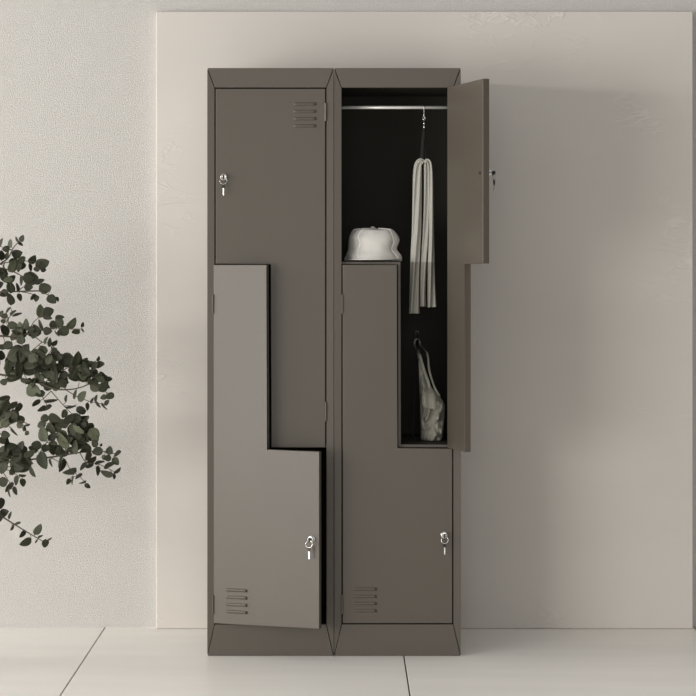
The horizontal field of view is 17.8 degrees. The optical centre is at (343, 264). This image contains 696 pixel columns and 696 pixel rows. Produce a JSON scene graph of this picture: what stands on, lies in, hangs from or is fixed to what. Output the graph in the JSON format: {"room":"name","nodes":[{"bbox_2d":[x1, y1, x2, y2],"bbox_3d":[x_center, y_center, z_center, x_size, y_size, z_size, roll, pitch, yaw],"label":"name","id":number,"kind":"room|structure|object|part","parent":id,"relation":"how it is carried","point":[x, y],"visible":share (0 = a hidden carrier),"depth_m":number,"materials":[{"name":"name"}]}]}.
{"room":"changing room","nodes":[
{"label":"changing room","id":0,"kind":"room"},
{"bbox_2d":[0,0,695,627],"bbox_3d":[-0.031,-0.303,7.408,8.000,3.000,0.150,0,0,0],"label":"wall","id":1,"kind":"structure","parent":0,"point":[78,77],"depth_m":7.33,"materials":[{"name":"paint"}]},
{"bbox_2d":[156,12,692,628],"bbox_3d":[0.265,0.181,7.318,1.765,2.029,0.030,0,0,0],"label":"wall panel","id":2,"kind":"object","parent":1,"relation":"attached to","point":[577,472],"visible":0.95,"depth_m":7.30,"materials":[{"name":"paint"}]},
{"bbox_2d":[0,628,695,695],"bbox_3d":[-0.031,1.227,4.141,8.000,0.060,6.683,0,0,0],"label":"floor","id":3,"kind":"structure","parent":0,"point":[33,661],"depth_m":6.66,"materials":[{"name":"tile"}]},
{"bbox_2d":[0,235,120,547],"bbox_3d":[-1.405,0.546,6.625,1.480,1.300,0.276,0,0,0],"label":"eucalyptus plant","id":4,"kind":"object","parent":3,"relation":"on","point":[34,362],"visible":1,"depth_m":6.62,"materials":[{"name":"green plant"}]},
{"bbox_2d":[207,68,333,655],"bbox_3d":[-0.225,0.297,6.980,0.387,1.800,0.590,0,0,0],"label":"locker","id":5,"kind":"object","parent":3,"relation":"on","point":[270,131],"visible":1,"depth_m":6.80,"materials":[{"name":"brown"}]},
{"bbox_2d":[220,175,226,195],"bbox_3d":[-0.368,-0.243,6.780,0.024,0.065,0.014,0,0,0],"label":"key","id":6,"kind":"object","parent":5,"relation":"attached to","point":[223,177],"visible":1,"depth_m":6.78,"materials":[{"name":"silver metal"}]},
{"bbox_2d":[226,588,246,613],"bbox_3d":[-0.330,1.025,6.775,0.072,0.077,0.005,0,0,18],"label":"vent","id":7,"kind":"object","parent":5,"relation":"attached to","point":[227,589],"depth_m":6.77,"materials":[{"name":"grey metal"}]},
{"bbox_3d":[-0.234,0.548,6.756,0.342,1.097,0.020,0,0,18],"label":"door","id":8,"kind":"part","parent":5,"relation":"part of","materials":[{"name":"brown"}]},
{"bbox_3d":[-0.225,-0.573,6.810,0.384,0.060,0.020,0,0,0],"label":"rail","id":9,"kind":"part","parent":5,"relation":"part of","materials":[{"name":"brown"}]},
{"bbox_3d":[-0.225,0.009,6.810,0.336,1.098,0.020,0,0,0],"label":"door","id":10,"kind":"part","parent":5,"relation":"part of","materials":[{"name":"brown"}]},
{"bbox_2d":[293,102,315,127],"bbox_3d":[-0.121,-0.459,6.798,0.070,0.078,0.005,0,0,0],"label":"vent","id":11,"kind":"object","parent":5,"relation":"attached to","point":[304,113],"depth_m":6.80,"materials":[{"name":"brown"}]},
{"bbox_2d":[305,538,312,558],"bbox_3d":[-0.104,0.853,6.681,0.024,0.065,0.014,0,0,18],"label":"key","id":12,"kind":"object","parent":5,"relation":"attached to","point":[309,539],"visible":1,"depth_m":6.68,"materials":[{"name":"silver metal"}]},
{"bbox_2d":[334,68,491,655],"bbox_3d":[0.201,0.297,6.872,0.462,1.800,0.806,0,0,0],"label":"locker","id":13,"kind":"object","parent":3,"relation":"on","point":[397,592],"depth_m":6.80,"materials":[{"name":"brown"}]},
{"bbox_2d":[353,588,375,611],"bbox_3d":[0.064,1.025,6.798,0.072,0.077,0.005,0,0,0],"label":"vent","id":14,"kind":"object","parent":13,"relation":"attached to","point":[364,599],"depth_m":6.80,"materials":[{"name":"brown"}]},
{"bbox_3d":[0.091,-0.066,6.905,0.182,0.108,0.214,0,0,0],"label":"cap","id":15,"kind":"part","parent":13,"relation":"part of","materials":[{"name":"white fabric"}]},
{"bbox_3d":[0.164,-0.489,6.900,0.351,0.010,0.010,0,0,0],"label":"hanging rail","id":16,"kind":"part","parent":13,"relation":"part of","materials":[{"name":"metal"}]},
{"bbox_3d":[0.164,-0.573,6.810,0.384,0.060,0.020,0,0,0],"label":"rail","id":17,"kind":"part","parent":13,"relation":"part of","materials":[{"name":"brown"}]},
{"bbox_3d":[0.164,0.548,6.810,0.336,1.097,0.020,0,0,0],"label":"door","id":18,"kind":"part","parent":13,"relation":"part of","materials":[{"name":"brown"}]},
{"bbox_2d":[409,158,435,313],"bbox_3d":[0.244,-0.090,6.896,0.087,0.483,0.054,0,0,0],"label":"scarf","id":19,"kind":"object","parent":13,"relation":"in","point":[428,208],"visible":1,"depth_m":6.88,"materials":[{"name":"grey fabric"}]},
{"bbox_2d":[420,105,426,164],"bbox_3d":[0.246,-0.405,6.900,0.016,0.186,0.020,0,0,42],"label":"hanger","id":20,"kind":"object","parent":13,"relation":"hanging from","point":[423,154],"visible":1,"depth_m":6.90,"materials":[{"name":"silver metal"}]},
{"bbox_2d":[412,338,444,440],"bbox_3d":[0.267,0.395,7.053,0.103,0.313,0.316,0,0,0],"label":"tote bag","id":21,"kind":"object","parent":13,"relation":"in","point":[432,407],"visible":1,"depth_m":6.97,"materials":[{"name":"grey fabric"}]},
{"bbox_3d":[0.246,0.325,7.079,0.059,0.175,0.263,0,0,-13],"label":"handle","id":22,"kind":"part","parent":21,"relation":"part of","materials":[{"name":"grey fabric"}]},
{"bbox_2d":[441,534,447,554],"bbox_3d":[0.307,0.853,6.780,0.024,0.065,0.014,0,0,0],"label":"key","id":23,"kind":"object","parent":13,"relation":"attached to","point":[444,536],"visible":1,"depth_m":6.78,"materials":[{"name":"silver metal"}]},
{"bbox_3d":[0.370,0.008,6.634,0.020,1.102,0.337,0,0,-15],"label":"door","id":24,"kind":"part","parent":13,"relation":"part of","materials":[{"name":"brown"}]},
{"bbox_2d":[492,171,495,192],"bbox_3d":[0.440,-0.243,6.504,0.018,0.065,0.017,0,0,31],"label":"key","id":25,"kind":"object","parent":13,"relation":"attached to","point":[493,172],"visible":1,"depth_m":6.50,"materials":[{"name":"silver metal"}]}
]}

